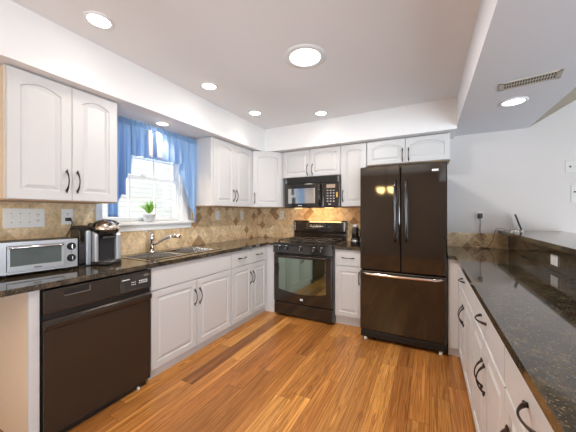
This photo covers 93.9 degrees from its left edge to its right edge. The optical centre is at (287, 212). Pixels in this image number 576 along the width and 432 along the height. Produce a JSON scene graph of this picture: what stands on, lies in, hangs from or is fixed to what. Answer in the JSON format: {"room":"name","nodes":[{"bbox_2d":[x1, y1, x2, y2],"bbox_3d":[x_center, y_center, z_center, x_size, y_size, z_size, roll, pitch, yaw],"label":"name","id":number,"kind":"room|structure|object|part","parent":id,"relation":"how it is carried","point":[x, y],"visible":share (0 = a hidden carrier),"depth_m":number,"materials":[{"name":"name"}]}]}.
{"room":"kitchen","nodes":[
{"label":"kitchen","id":0,"kind":"room"},
{"bbox_2d":[0,121,227,247],"bbox_3d":[-2.112,0.059,1.417,0.120,2.481,6.752,0,0,28],"label":"wall","id":1,"kind":"structure","parent":0,"point":[189,208],"depth_m":3.12,"materials":[{"name":"grey paint"}]},
{"bbox_2d":[0,64,116,203],"bbox_3d":[-1.595,-0.464,1.876,0.365,0.780,0.626,0,0,28],"label":"upper cabinet","id":2,"kind":"object","parent":1,"relation":"attached to","point":[58,141],"visible":1,"depth_m":1.73,"materials":[{"name":"white wood"}]},
{"bbox_3d":[-1.765,-0.469,1.614,0.306,0.769,0.004,0,0,28],"label":"panel","id":3,"kind":"part","parent":2,"relation":"part of","materials":[{"name":"beige laminate"}]},
{"bbox_3d":[-1.544,-0.466,1.682,0.020,0.768,0.318,0,0,28],"label":"door","id":4,"kind":"part","parent":2,"relation":"part of","materials":[{"name":"white wood"}]},
{"bbox_3d":[-1.620,-0.079,1.891,0.304,0.010,0.620,0,0,28],"label":"panel","id":5,"kind":"part","parent":2,"relation":"part of","materials":[{"name":"beige wood"}]},
{"bbox_3d":[-1.459,-0.211,1.783,0.037,0.159,0.014,0,0,28],"label":"handle","id":6,"kind":"part","parent":2,"relation":"part of","materials":[{"name":"brown metal"}]},
{"bbox_3d":[-1.430,-0.211,1.838,0.037,0.159,0.014,0,0,28],"label":"handle","id":7,"kind":"part","parent":2,"relation":"part of","materials":[{"name":"brown metal"}]},
{"bbox_3d":[-1.400,-0.466,1.957,0.020,0.768,0.297,0,0,28],"label":"door","id":8,"kind":"part","parent":2,"relation":"part of","materials":[{"name":"white wood"}]},
{"bbox_2d":[0,202,257,255],"bbox_3d":[-1.285,0.157,2.858,0.008,0.458,3.432,0,0,28],"label":"tiled wall","id":9,"kind":"structure","parent":1,"relation":"attached to","point":[206,229],"depth_m":2.74,"materials":[{"name":"tile"}]},
{"bbox_2d":[3,208,44,227],"bbox_3d":[-1.804,0.035,1.841,0.016,0.129,0.210,0,0,28],"label":"switch plate","id":10,"kind":"object","parent":9,"relation":"attached to","point":[12,217],"visible":1,"depth_m":1.83,"materials":[{"name":"white plastic"}]},
{"bbox_2d":[61,209,72,224],"bbox_3d":[-1.692,0.030,2.062,0.009,0.118,0.074,0,0,28],"label":"outlet","id":11,"kind":"object","parent":9,"relation":"attached to","point":[65,213],"visible":0.8,"depth_m":2.05,"materials":[{"name":"white plastic"}]},
{"bbox_2d":[65,218,72,236],"bbox_3d":[-1.696,0.210,2.014,0.028,0.346,0.136,0,0,28],"label":"power cord","id":12,"kind":"object","parent":11,"relation":"attached to","point":[66,219],"visible":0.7,"depth_m":2.05,"materials":[{"name":"black plastic"}]},
{"bbox_2d":[216,211,219,219],"bbox_3d":[-0.923,0.035,3.531,0.009,0.118,0.072,0,0,28],"label":"light switch","id":13,"kind":"object","parent":9,"relation":"attached to","point":[217,212],"visible":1,"depth_m":3.53,"materials":[{"name":"white plastic"}]},
{"bbox_2d":[95,157,193,231],"bbox_3d":[-1.397,-0.332,2.709,0.177,1.007,1.027,0,0,28],"label":"window","id":14,"kind":"structure","parent":1,"relation":"in","point":[180,198],"depth_m":2.79,"materials":[{"name":"white"}]},
{"bbox_3d":[-1.444,-0.139,2.670,0.030,0.442,0.826,0,0,28],"label":"sash","id":15,"kind":"part","parent":14,"relation":"part of","materials":[{"name":"white wood"}]},
{"bbox_3d":[-1.379,-0.375,2.667,0.018,0.920,0.965,0,0,28],"label":"casing","id":16,"kind":"part","parent":14,"relation":"part of","materials":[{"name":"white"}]},
{"bbox_2d":[139,200,156,221],"bbox_3d":[-1.364,-0.021,2.636,0.135,0.212,0.169,0,0,28],"label":"potted plant","id":17,"kind":"object","parent":14,"relation":"on","point":[147,217],"visible":1,"depth_m":2.61,"materials":[{"name":"green plant"}]},
{"bbox_3d":[-1.366,0.044,2.640,0.126,0.080,0.125,0,0,28],"label":"pot","id":18,"kind":"part","parent":17,"relation":"part of","materials":[{"name":"white ceramic"}]},
{"bbox_3d":[-1.395,0.129,2.708,0.172,0.087,1.027,0,0,28],"label":"sill","id":19,"kind":"part","parent":14,"relation":"part of","materials":[{"name":"white wood"}]},
{"bbox_3d":[-1.476,-0.536,2.686,0.030,0.422,0.826,0,0,28],"label":"sash","id":20,"kind":"part","parent":14,"relation":"part of","materials":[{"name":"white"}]},
{"bbox_3d":[-1.325,-0.805,2.687,0.093,0.031,1.041,0,0,28],"label":"curtain rod","id":21,"kind":"object","parent":14,"relation":"attached to","visible":0},
{"bbox_2d":[108,115,196,221],"bbox_3d":[-1.265,-0.374,2.655,0.096,0.947,0.992,0,0,28],"label":"curtain","id":22,"kind":"object","parent":21,"relation":"hanging from","point":[134,138],"visible":0.92,"depth_m":2.58,"materials":[{"name":"blue fabric"}]},
{"bbox_2d":[196,137,251,207],"bbox_3d":[-0.796,-0.464,3.402,0.365,0.780,0.766,0,0,28],"label":"upper cabinet","id":23,"kind":"object","parent":1,"relation":"attached to","point":[224,169],"visible":1,"depth_m":3.15,"materials":[{"name":"white wood"}]},
{"bbox_3d":[-0.821,-0.079,3.416,0.304,0.010,0.764,0,0,28],"label":"panel","id":24,"kind":"part","parent":23,"relation":"part of","materials":[{"name":"beige wood"}]},
{"bbox_3d":[-0.756,-0.466,3.187,0.020,0.768,0.365,0,0,28],"label":"door","id":25,"kind":"part","parent":23,"relation":"part of","materials":[{"name":"white wood"}]},
{"bbox_3d":[-0.585,-0.466,3.513,0.020,0.768,0.366,0,0,28],"label":"door","id":26,"kind":"part","parent":23,"relation":"part of","materials":[{"name":"white wood"}]},
{"bbox_2d":[0,311,475,431],"bbox_3d":[-0.620,1.330,0.636,3.488,0.060,6.992,0,0,28],"label":"floor","id":27,"kind":"structure","parent":0,"point":[273,372],"depth_m":1.98,"materials":[{"name":"brown wood"}]},
{"bbox_2d":[0,290,39,431],"bbox_3d":[-1.628,0.860,1.589,0.565,0.880,0.046,0,0,28],"label":"end panel","id":28,"kind":"object","parent":27,"relation":"on","point":[19,313],"visible":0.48,"depth_m":1.49,"materials":[{"name":"beige laminate"}]},
{"bbox_3d":[-1.646,0.860,1.577,0.545,0.880,0.008,0,0,28],"label":"panel","id":29,"kind":"part","parent":28,"relation":"part of","materials":[{"name":"beige laminate"}]},
{"bbox_2d":[40,269,151,431],"bbox_3d":[-1.436,0.866,1.889,0.573,0.868,0.647,0,0,28],"label":"dishwasher","id":30,"kind":"object","parent":27,"relation":"on","point":[95,333],"visible":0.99,"depth_m":1.69,"materials":[{"name":"black plastic"}]},
{"bbox_3d":[-1.207,0.498,1.770,0.030,0.133,0.645,0,0,28],"label":"control panel","id":31,"kind":"part","parent":30,"relation":"part of","materials":[{"name":"black plastic"}]},
{"bbox_3d":[-1.189,0.630,1.761,0.017,0.060,0.641,0,0,28],"label":"door handle","id":32,"kind":"part","parent":30,"relation":"part of","materials":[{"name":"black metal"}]},
{"bbox_3d":[-1.232,1.258,1.771,0.024,0.076,0.615,0,0,28],"label":"kick plate","id":33,"kind":"part","parent":30,"relation":"part of","materials":[{"name":"black plastic"}]},
{"bbox_2d":[147,252,230,379],"bbox_3d":[-1.068,0.860,2.620,0.602,0.879,0.965,0,0,28],"label":"base cabinet","id":34,"kind":"object","parent":27,"relation":"on","point":[190,302],"visible":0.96,"depth_m":2.39,"materials":[{"name":"white wood"}]},
{"bbox_2d":[0,237,285,297],"bbox_3d":[-0.978,0.402,2.692,0.687,0.032,3.423,0,0,28],"label":"countertop","id":35,"kind":"structure","parent":34,"relation":"on","point":[15,284],"depth_m":1.83,"materials":[{"name":"stone"}]},
{"bbox_2d":[0,237,76,278],"bbox_3d":[-1.629,0.281,1.750,0.246,0.210,0.372,0,0,36],"label":"toaster oven","id":36,"kind":"object","parent":35,"relation":"on","point":[40,254],"visible":1,"depth_m":1.68,"materials":[{"name":"silver metal"}]},
{"bbox_3d":[-1.570,0.276,1.682,0.014,0.152,0.264,0,0,36],"label":"door","id":37,"kind":"part","parent":36,"relation":"part of","materials":[{"name":"silver metal"}]},
{"bbox_3d":[-1.553,0.207,1.670,0.029,0.016,0.262,0,0,36],"label":"door handle","id":38,"kind":"part","parent":36,"relation":"part of","materials":[{"name":"silver metal"}]},
{"bbox_3d":[-1.570,0.267,1.682,0.006,0.106,0.240,0,0,36],"label":"door glass","id":39,"kind":"part","parent":36,"relation":"part of","materials":[{"name":"grey glass"}]},
{"bbox_3d":[-1.459,0.303,1.815,0.024,0.050,0.050,0,0,36],"label":"knob","id":40,"kind":"part","parent":36,"relation":"part of","materials":[{"name":"black plastic"}]},
{"bbox_3d":[-1.459,0.226,1.815,0.024,0.050,0.050,0,0,36],"label":"knob","id":41,"kind":"part","parent":36,"relation":"part of","materials":[{"name":"black plastic"}]},
{"bbox_2d":[69,219,121,266],"bbox_3d":[-1.438,0.217,2.039,0.294,0.336,0.267,0,0,34],"label":"coffee maker","id":42,"kind":"object","parent":35,"relation":"on","point":[98,242],"visible":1,"depth_m":1.98,"materials":[{"name":"black plastic"}]},
{"bbox_3d":[-1.538,0.113,1.990,0.182,0.036,0.075,0,0,34],"label":"reservoir lid","id":43,"kind":"part","parent":42,"relation":"part of","materials":[{"name":"black plastic"}]},
{"bbox_3d":[-1.356,0.092,2.029,0.091,0.071,0.170,0,0,34],"label":"plate","id":44,"kind":"part","parent":42,"relation":"part of","materials":[{"name":"silver metal"}]},
{"bbox_3d":[-1.371,0.069,2.039,0.050,0.039,0.151,0,0,34],"label":"lift handle","id":45,"kind":"part","parent":42,"relation":"part of","materials":[{"name":"silver plastic"}]},
{"bbox_2d":[146,231,180,252],"bbox_3d":[-1.211,0.279,2.628,0.328,0.214,0.077,0,0,-1],"label":"faucet","id":46,"kind":"object","parent":35,"relation":"on","point":[152,244],"visible":0.99,"depth_m":2.62,"materials":[{"name":"silver metal"}]},
{"bbox_3d":[-1.222,0.268,2.622,0.213,0.117,0.034,0,0,4],"label":"spout","id":47,"kind":"part","parent":46,"relation":"part of","materials":[{"name":"silver metal"}]},
{"bbox_2d":[121,246,219,260],"bbox_3d":[-1.089,0.472,2.596,0.407,0.180,0.840,0,0,28],"label":"sink","id":48,"kind":"object","parent":35,"relation":"in","point":[152,256],"visible":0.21,"depth_m":2.62,"materials":[{"name":"silver metal"}]},
{"bbox_3d":[-1.184,0.473,2.413,0.360,0.176,0.380,0,0,28],"label":"bowl","id":49,"kind":"part","parent":48,"relation":"part of","materials":[{"name":"silver metal"}]},
{"bbox_3d":[-0.995,0.473,2.775,0.360,0.176,0.390,0,0,28],"label":"bowl","id":50,"kind":"part","parent":48,"relation":"part of","materials":[{"name":"silver metal"}]},
{"bbox_3d":[-0.958,0.920,2.283,0.020,0.612,0.462,0,0,28],"label":"door","id":51,"kind":"part","parent":34,"relation":"part of","materials":[{"name":"white wood"}]},
{"bbox_3d":[-0.735,0.920,2.707,0.020,0.612,0.485,0,0,28],"label":"door","id":52,"kind":"part","parent":34,"relation":"part of","materials":[{"name":"white wood"}]},
{"bbox_2d":[230,245,265,330],"bbox_3d":[-0.678,0.860,3.364,0.602,0.879,0.712,0,0,28],"label":"base cabinet","id":53,"kind":"object","parent":27,"relation":"on","point":[248,266],"visible":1,"depth_m":3.18,"materials":[{"name":"white wood"}]},
{"bbox_3d":[-0.533,0.517,3.094,0.020,0.176,0.360,0,0,28],"label":"drawer","id":54,"kind":"part","parent":53,"relation":"part of","materials":[{"name":"white wood"}]},
{"bbox_3d":[-0.533,0.920,3.094,0.020,0.612,0.360,0,0,28],"label":"door","id":55,"kind":"part","parent":53,"relation":"part of","materials":[{"name":"white wood"}]},
{"bbox_3d":[-0.372,0.517,3.401,0.020,0.176,0.322,0,0,28],"label":"drawer","id":56,"kind":"part","parent":53,"relation":"part of","materials":[{"name":"white wood"}]},
{"bbox_3d":[-0.372,0.920,3.401,0.020,0.612,0.322,0,0,28],"label":"door","id":57,"kind":"part","parent":53,"relation":"part of","materials":[{"name":"white wood"}]},
{"bbox_2d":[265,245,274,311],"bbox_3d":[-0.465,0.860,3.669,0.686,0.879,0.020,0,0,28],"label":"cabinet filler","id":58,"kind":"object","parent":27,"relation":"on","point":[270,300],"visible":0.07,"depth_m":3.54,"materials":[{"name":"white wood"}]},
{"bbox_2d":[273,220,347,323],"bbox_3d":[0.300,0.699,3.535,0.784,1.178,0.732,0,0,28],"label":"gas range","id":59,"kind":"object","parent":27,"relation":"on","point":[304,263],"visible":1,"depth_m":3.29,"materials":[{"name":"black metal"}]},
{"bbox_3d":[0.146,0.532,3.241,0.696,0.025,0.067,0,0,28],"label":"door handle","id":60,"kind":"part","parent":59,"relation":"part of","materials":[{"name":"black metal"}]},
{"bbox_3d":[0.168,0.448,3.283,0.780,0.105,0.052,0,0,28],"label":"control panel","id":61,"kind":"part","parent":59,"relation":"part of","materials":[{"name":"black metal"}]},
{"bbox_3d":[0.173,1.204,3.292,0.774,0.152,0.030,0,0,28],"label":"storage drawer","id":62,"kind":"part","parent":59,"relation":"part of","materials":[{"name":"black metal"}]},
{"bbox_3d":[0.171,0.814,3.289,0.774,0.608,0.038,0,0,28],"label":"oven door","id":63,"kind":"part","parent":59,"relation":"part of","materials":[{"name":"black glass"}]},
{"bbox_2d":[273,239,345,246],"bbox_3d":[0.295,0.385,3.525,0.784,0.020,0.595,0,0,28],"label":"cooktop","id":64,"kind":"object","parent":59,"relation":"in","point":[288,242],"depth_m":3.36,"materials":[{"name":"black metal"}]},
{"bbox_2d":[335,249,360,326],"bbox_3d":[0.824,0.860,3.315,0.342,0.879,0.632,0,0,28],"label":"base cabinet","id":65,"kind":"object","parent":27,"relation":"on","point":[347,262],"visible":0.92,"depth_m":3.08,"materials":[{"name":"white wood"}]},
{"bbox_2d":[333,241,359,250],"bbox_3d":[0.827,0.402,3.323,0.345,0.032,0.631,0,0,28],"label":"countertop","id":66,"kind":"structure","parent":65,"relation":"on","point":[346,245],"depth_m":3.08,"materials":[{"name":"stone"}]},
{"bbox_2d":[350,224,359,245],"bbox_3d":[0.806,0.261,3.213,0.116,0.250,0.116,0,0,-16],"label":"coffee grinder","id":67,"kind":"object","parent":66,"relation":"on","point":[355,240],"visible":0.96,"depth_m":3.18,"materials":[{"name":"black plastic"}]},
{"bbox_3d":[0.691,0.516,3.081,0.300,0.178,0.020,0,0,28],"label":"drawer","id":68,"kind":"part","parent":65,"relation":"part of","materials":[{"name":"white wood"}]},
{"bbox_3d":[0.691,0.905,3.081,0.300,0.574,0.020,0,0,28],"label":"door","id":69,"kind":"part","parent":65,"relation":"part of","materials":[{"name":"white wood"}]},
{"bbox_2d":[360,161,446,354],"bbox_3d":[1.257,0.416,2.918,0.778,1.768,0.884,0,0,28],"label":"refrigerator","id":70,"kind":"object","parent":27,"relation":"on","point":[403,208],"visible":1,"depth_m":2.58,"materials":[{"name":"black metal"}]},
{"bbox_3d":[0.930,0.055,2.719,0.384,1.046,0.060,0,0,28],"label":"door","id":71,"kind":"part","parent":70,"relation":"part of","materials":[{"name":"black metal"}]},
{"bbox_3d":[1.032,-0.020,2.594,0.022,0.615,0.073,0,0,28],"label":"handle","id":72,"kind":"part","parent":70,"relation":"part of","materials":[{"name":"black metal"}]},
{"bbox_3d":[1.072,0.610,2.566,0.725,0.027,0.089,0,0,28],"label":"handle","id":73,"kind":"part","parent":70,"relation":"part of","materials":[{"name":"silver metal"}]},
{"bbox_3d":[1.105,0.891,2.627,0.778,0.607,0.060,0,0,28],"label":"freezer drawer","id":74,"kind":"part","parent":70,"relation":"part of","materials":[{"name":"black metal"}]},
{"bbox_3d":[1.118,-0.020,2.549,0.022,0.615,0.073,0,0,28],"label":"handle","id":75,"kind":"part","parent":70,"relation":"part of","materials":[{"name":"black metal"}]},
{"bbox_3d":[1.277,0.055,2.537,0.388,1.046,0.060,0,0,28],"label":"door","id":76,"kind":"part","parent":70,"relation":"part of","materials":[{"name":"black metal"}]},
{"bbox_2d":[448,259,459,356],"bbox_3d":[1.511,0.860,2.440,0.097,0.879,0.045,0,0,28],"label":"filler panel","id":77,"kind":"object","parent":27,"relation":"on","point":[453,350],"visible":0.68,"depth_m":2.43,"materials":[{"name":"white wood"}]},
{"bbox_2d":[458,265,472,409],"bbox_3d":[1.540,0.860,1.929,0.542,0.879,0.877,0,0,28],"label":"base cabinet","id":78,"kind":"object","parent":27,"relation":"on","point":[465,311],"visible":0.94,"depth_m":1.95,"materials":[{"name":"white wood"}]},
{"bbox_3d":[1.303,0.781,2.022,0.037,0.159,0.014,0,0,28],"label":"handle","id":79,"kind":"part","parent":78,"relation":"part of","materials":[{"name":"brown metal"}]},
{"bbox_3d":[1.443,0.918,2.228,0.020,0.616,0.430,0,0,28],"label":"door","id":80,"kind":"part","parent":78,"relation":"part of","materials":[{"name":"white wood"}]},
{"bbox_3d":[1.341,0.514,2.033,0.020,0.172,0.869,0,0,28],"label":"drawer","id":81,"kind":"part","parent":78,"relation":"part of","materials":[{"name":"white wood"}]},
{"bbox_3d":[1.240,0.918,1.840,0.020,0.616,0.433,0,0,28],"label":"door","id":82,"kind":"part","parent":78,"relation":"part of","materials":[{"name":"white wood"}]},
{"bbox_2d":[447,246,575,431],"bbox_3d":[1.359,0.402,1.627,0.584,0.032,3.143,0,0,28],"label":"countertop","id":83,"kind":"structure","parent":78,"relation":"on","point":[530,305],"depth_m":1.00,"materials":[{"name":"stone"}]},
{"bbox_2d":[476,213,488,248],"bbox_3d":[2.122,0.194,2.933,0.092,0.379,0.128,0,0,-20],"label":"charger","id":84,"kind":"object","parent":83,"relation":"on","point":[480,215],"visible":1,"depth_m":2.96,"materials":[{"name":"grey plastic"}]},
{"bbox_2d":[472,289,505,431],"bbox_3d":[1.151,0.860,1.187,0.542,0.879,0.795,0,0,28],"label":"base cabinet","id":85,"kind":"object","parent":27,"relation":"on","point":[488,349],"visible":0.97,"depth_m":1.24,"materials":[{"name":"white wood"}]},
{"bbox_3d":[1.044,0.918,1.467,0.020,0.616,0.390,0,0,28],"label":"door","id":86,"kind":"part","parent":85,"relation":"part of","materials":[{"name":"white wood"}]},
{"bbox_3d":[0.941,0.791,1.330,0.037,0.159,0.014,0,0,28],"label":"handle","id":87,"kind":"part","parent":85,"relation":"part of","materials":[{"name":"brown metal"}]},
{"bbox_3d":[0.914,0.791,1.279,0.037,0.159,0.014,0,0,28],"label":"handle","id":88,"kind":"part","parent":85,"relation":"part of","materials":[{"name":"brown metal"}]},
{"bbox_3d":[0.928,0.514,1.305,0.037,0.014,0.159,0,0,28],"label":"handle","id":89,"kind":"part","parent":85,"relation":"part of","materials":[{"name":"brown metal"}]},
{"bbox_3d":[0.953,0.514,1.291,0.020,0.172,0.787,0,0,28],"label":"drawer","id":90,"kind":"part","parent":85,"relation":"part of","materials":[{"name":"white wood"}]},
{"bbox_3d":[0.861,0.918,1.116,0.020,0.616,0.391,0,0,28],"label":"door","id":91,"kind":"part","parent":85,"relation":"part of","materials":[{"name":"white wood"}]},
{"bbox_2d":[500,347,553,431],"bbox_3d":[0.820,0.860,0.554,0.542,0.879,0.630,0,0,28],"label":"base cabinet","id":92,"kind":"object","parent":27,"relation":"on","point":[523,413],"visible":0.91,"depth_m":0.78,"materials":[{"name":"white wood"}]},
{"bbox_3d":[0.714,0.781,0.897,0.037,0.159,0.014,0,0,28],"label":"handle","id":93,"kind":"part","parent":92,"relation":"part of","materials":[{"name":"brown metal"}]},
{"bbox_3d":[0.621,0.918,0.658,0.020,0.616,0.622,0,0,28],"label":"door","id":94,"kind":"part","parent":92,"relation":"part of","materials":[{"name":"white wood"}]},
{"bbox_3d":[0.596,0.514,0.672,0.037,0.014,0.159,0,0,28],"label":"handle","id":95,"kind":"part","parent":92,"relation":"part of","materials":[{"name":"brown metal"}]},
{"bbox_2d":[11,0,479,128],"bbox_3d":[-0.905,-1.221,0.786,2.843,0.080,6.752,0,0,28],"label":"ceiling","id":96,"kind":"structure","parent":0,"point":[381,54],"depth_m":1.89,"materials":[{"name":"white paint"}]},
{"bbox_2d":[83,10,113,29],"bbox_3d":[-1.158,-1.176,1.647,0.159,0.010,0.159,0,0,28],"label":"recessed light","id":97,"kind":"object","parent":96,"relation":"in","point":[99,20],"visible":1,"depth_m":1.64,"materials":[{"name":"white"}]},
{"bbox_2d":[200,82,217,89],"bbox_3d":[-0.734,-1.176,2.501,0.159,0.010,0.159,0,0,28],"label":"recessed light","id":98,"kind":"object","parent":96,"relation":"in","point":[206,85],"visible":1,"depth_m":2.48,"materials":[{"name":"white"}]},
{"bbox_2d":[248,110,261,115],"bbox_3d":[-0.389,-1.176,3.172,0.159,0.010,0.159,0,0,28],"label":"recessed light","id":99,"kind":"object","parent":96,"relation":"in","point":[252,112],"visible":1,"depth_m":3.15,"materials":[{"name":"white"}]},
{"bbox_2d":[284,44,325,68],"bbox_3d":[0.129,-1.176,2.036,0.321,0.010,0.321,0,0,28],"label":"ceiling light","id":100,"kind":"object","parent":96,"relation":"attached to","point":[301,56],"visible":1,"depth_m":2.02,"materials":[{"name":"white glass"}]},
{"bbox_2d":[314,110,327,115],"bbox_3d":[0.390,-1.176,3.179,0.159,0.010,0.159,0,0,28],"label":"recessed light","id":101,"kind":"object","parent":96,"relation":"in","point":[318,113],"visible":1,"depth_m":3.17,"materials":[{"name":"white"}]},
{"bbox_2d":[0,0,575,152],"bbox_3d":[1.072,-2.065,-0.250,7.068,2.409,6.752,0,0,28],"label":"soffit","id":102,"kind":"structure","parent":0,"point":[30,42],"depth_m":2.00,"materials":[{"name":"white paint"}]},
{"bbox_2d":[155,121,169,125],"bbox_3d":[-1.205,-0.855,2.582,0.128,0.010,0.128,0,0,28],"label":"recessed light","id":103,"kind":"object","parent":102,"relation":"in","point":[161,123],"visible":1,"depth_m":2.56,"materials":[{"name":"white"}]},
{"bbox_2d":[499,97,528,106],"bbox_3d":[1.796,-0.882,2.141,0.184,0.010,0.184,0,0,28],"label":"recessed light","id":104,"kind":"object","parent":102,"relation":"in","point":[517,100],"visible":1,"depth_m":2.12,"materials":[{"name":"white"}]},
{"bbox_2d":[499,69,563,90],"bbox_3d":[1.615,-0.884,1.802,0.315,0.006,0.130,0,0,39],"label":"ceiling vent","id":105,"kind":"object","parent":102,"relation":"in","point":[556,74],"visible":1,"depth_m":1.79,"materials":[{"name":"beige metal"}]},
{"bbox_2d":[348,100,575,323],"bbox_3d":[2.666,-1.000,2.794,7.308,4.600,0.120,0,0,28],"label":"wall","id":106,"kind":"structure","parent":0,"point":[502,175],"depth_m":2.85,"materials":[{"name":"grey paint"}]},
{"bbox_2d":[246,151,285,207],"bbox_3d":[-0.359,-0.464,3.951,0.627,0.780,0.628,0,0,28],"label":"upper cabinet","id":107,"kind":"object","parent":106,"relation":"attached to","point":[268,183],"visible":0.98,"depth_m":3.73,"materials":[{"name":"white wood"}]},
{"bbox_3d":[-0.356,-0.079,3.956,0.627,0.010,0.617,0,0,28],"label":"panel","id":108,"kind":"part","parent":107,"relation":"part of","materials":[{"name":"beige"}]},
{"bbox_3d":[-0.288,-0.466,3.741,0.406,0.768,0.020,0,0,-17],"label":"door","id":109,"kind":"part","parent":107,"relation":"part of","materials":[{"name":"white wood"}]},
{"bbox_2d":[283,146,340,178],"bbox_3d":[0.359,-0.667,3.724,0.850,0.374,0.366,0,0,28],"label":"upper cabinet","id":110,"kind":"object","parent":106,"relation":"attached to","point":[326,161],"visible":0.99,"depth_m":3.58,"materials":[{"name":"white wood"}]},
{"bbox_3d":[0.117,-0.669,3.698,0.400,0.362,0.020,0,0,28],"label":"door","id":111,"kind":"part","parent":110,"relation":"part of","materials":[{"name":"white wood"}]},
{"bbox_2d":[285,175,347,207],"bbox_3d":[0.374,-0.269,3.665,0.767,0.411,0.453,0,0,28],"label":"microwave","id":112,"kind":"object","parent":110,"relation":"attached to","point":[317,191],"visible":0.99,"depth_m":3.50,"materials":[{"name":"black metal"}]},
{"bbox_3d":[0.211,-0.230,3.578,0.560,0.308,0.027,0,0,28],"label":"door","id":113,"kind":"part","parent":112,"relation":"part of","materials":[{"name":"black glass"}]},
{"bbox_3d":[0.401,-0.231,3.432,0.028,0.282,0.066,0,0,28],"label":"handle","id":114,"kind":"part","parent":112,"relation":"part of","materials":[{"name":"black plastic"}]},
{"bbox_3d":[0.553,-0.230,3.400,0.203,0.308,0.025,0,0,28],"label":"control panel","id":115,"kind":"part","parent":112,"relation":"part of","materials":[{"name":"black plastic"}]},
{"bbox_3d":[0.480,-0.669,3.508,0.412,0.362,0.020,0,0,28],"label":"door","id":116,"kind":"part","parent":110,"relation":"part of","materials":[{"name":"white wood"}]},
{"bbox_2d":[341,143,366,206],"bbox_3d":[0.877,-0.464,3.453,0.314,0.780,0.366,0,0,28],"label":"upper cabinet","id":117,"kind":"object","parent":106,"relation":"attached to","point":[353,156],"visible":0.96,"depth_m":3.34,"materials":[{"name":"white wood"}]},
{"bbox_2d":[258,207,506,248],"bbox_3d":[0.931,0.157,3.630,3.202,0.458,0.008,0,0,28],"label":"tiled wall","id":118,"kind":"structure","parent":106,"relation":"attached to","point":[270,224],"depth_m":3.84,"materials":[{"name":"tile"}]},
{"bbox_2d":[280,211,283,218],"bbox_3d":[-0.099,0.035,4.160,0.072,0.118,0.009,0,0,28],"label":"outlet","id":119,"kind":"object","parent":118,"relation":"attached to","point":[281,212],"visible":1,"depth_m":4.15,"materials":[{"name":"white plastic"}]},
{"bbox_2d":[508,236,575,279],"bbox_3d":[1.624,0.301,1.467,0.026,0.168,3.105,0,0,28],"label":"backsplash","id":120,"kind":"structure","parent":118,"relation":"attached to","point":[540,254],"depth_m":1.94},
{"bbox_2d":[551,254,557,266],"bbox_3d":[1.774,0.315,1.794,0.009,0.070,0.108,0,0,28],"label":"outlet","id":121,"kind":"object","parent":120,"relation":"attached to","point":[554,259],"visible":1,"depth_m":1.77,"materials":[{"name":"white plastic"}]},
{"bbox_2d":[367,133,449,166],"bbox_3d":[1.404,-0.709,3.177,0.868,0.290,0.366,0,0,28],"label":"upper cabinet","id":122,"kind":"object","parent":106,"relation":"attached to","point":[429,148],"visible":1,"depth_m":3.03,"materials":[{"name":"white wood"}]},
{"bbox_3d":[1.147,-0.711,3.158,0.422,0.278,0.020,0,0,28],"label":"door","id":123,"kind":"part","parent":122,"relation":"part of","materials":[{"name":"white wood"}]},
{"bbox_3d":[1.417,-0.569,3.203,0.866,0.010,0.305,0,0,28],"label":"panel","id":124,"kind":"part","parent":122,"relation":"part of","materials":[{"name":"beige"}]},
{"bbox_3d":[1.528,-0.711,2.959,0.430,0.278,0.020,0,0,28],"label":"door","id":125,"kind":"part","parent":122,"relation":"part of","materials":[{"name":"white wood"}]},
{"bbox_2d":[476,211,483,220],"bbox_3d":[2.139,0.035,2.997,0.074,0.118,0.009,0,0,28],"label":"outlet","id":126,"kind":"object","parent":106,"relation":"attached to","point":[477,212],"visible":0.5,"depth_m":3.00,"materials":[{"name":"white plastic"}]},
{"bbox_2d":[565,160,575,172],"bbox_3d":[2.808,-0.457,2.643,0.118,0.118,0.016,0,0,28],"label":"light switch","id":127,"kind":"object","parent":106,"relation":"attached to","point":[570,166],"visible":1,"depth_m":2.65,"materials":[{"name":"white plastic"}]},
{"bbox_2d":[571,185,575,202],"bbox_3d":[2.842,-0.187,2.625,0.110,0.175,0.016,0,0,28],"label":"light switch","id":128,"kind":"object","parent":106,"relation":"attached to","point":[573,187],"visible":1,"depth_m":2.65,"materials":[{"name":"white plastic"}]},
{"bbox_3d":[1.704,0.758,1.451,0.128,1.083,3.152,0,0,28],"label":"trim","id":129,"kind":"structure","parent":0,"visible":0},
{"bbox_2d":[498,230,575,254],"bbox_3d":[1.771,0.201,1.387,0.530,0.031,3.201,0,0,28],"label":"bar","id":130,"kind":"object","parent":129,"relation":"on","point":[562,241],"visible":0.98,"depth_m":2.02,"materials":[{"name":"stone"}]},
{"bbox_2d":[510,214,523,230],"bbox_3d":[2.327,0.099,2.734,0.103,0.171,0.110,0,0,38],"label":"tablet","id":131,"kind":"object","parent":130,"relation":"on","point":[515,215],"visible":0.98,"depth_m":2.69,"materials":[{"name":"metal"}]},
{"label":"outside","id":132,"kind":"structure","parent":0,"visible":0},
{"bbox_3d":[0.000,1.860,0.000,60.000,0.120,60.000,0,0,28],"label":"ground","id":133,"kind":"structure","parent":132,"visible":0},
{"bbox_2d":[102,156,172,220],"bbox_3d":[-7.426,-2.400,9.532,4.800,8.400,16.600,0,0,28],"label":"neighbor house","id":134,"kind":"structure","parent":133,"relation":"on","point":[138,189],"depth_m":9.67,"materials":[{"name":"white"}]}
]}

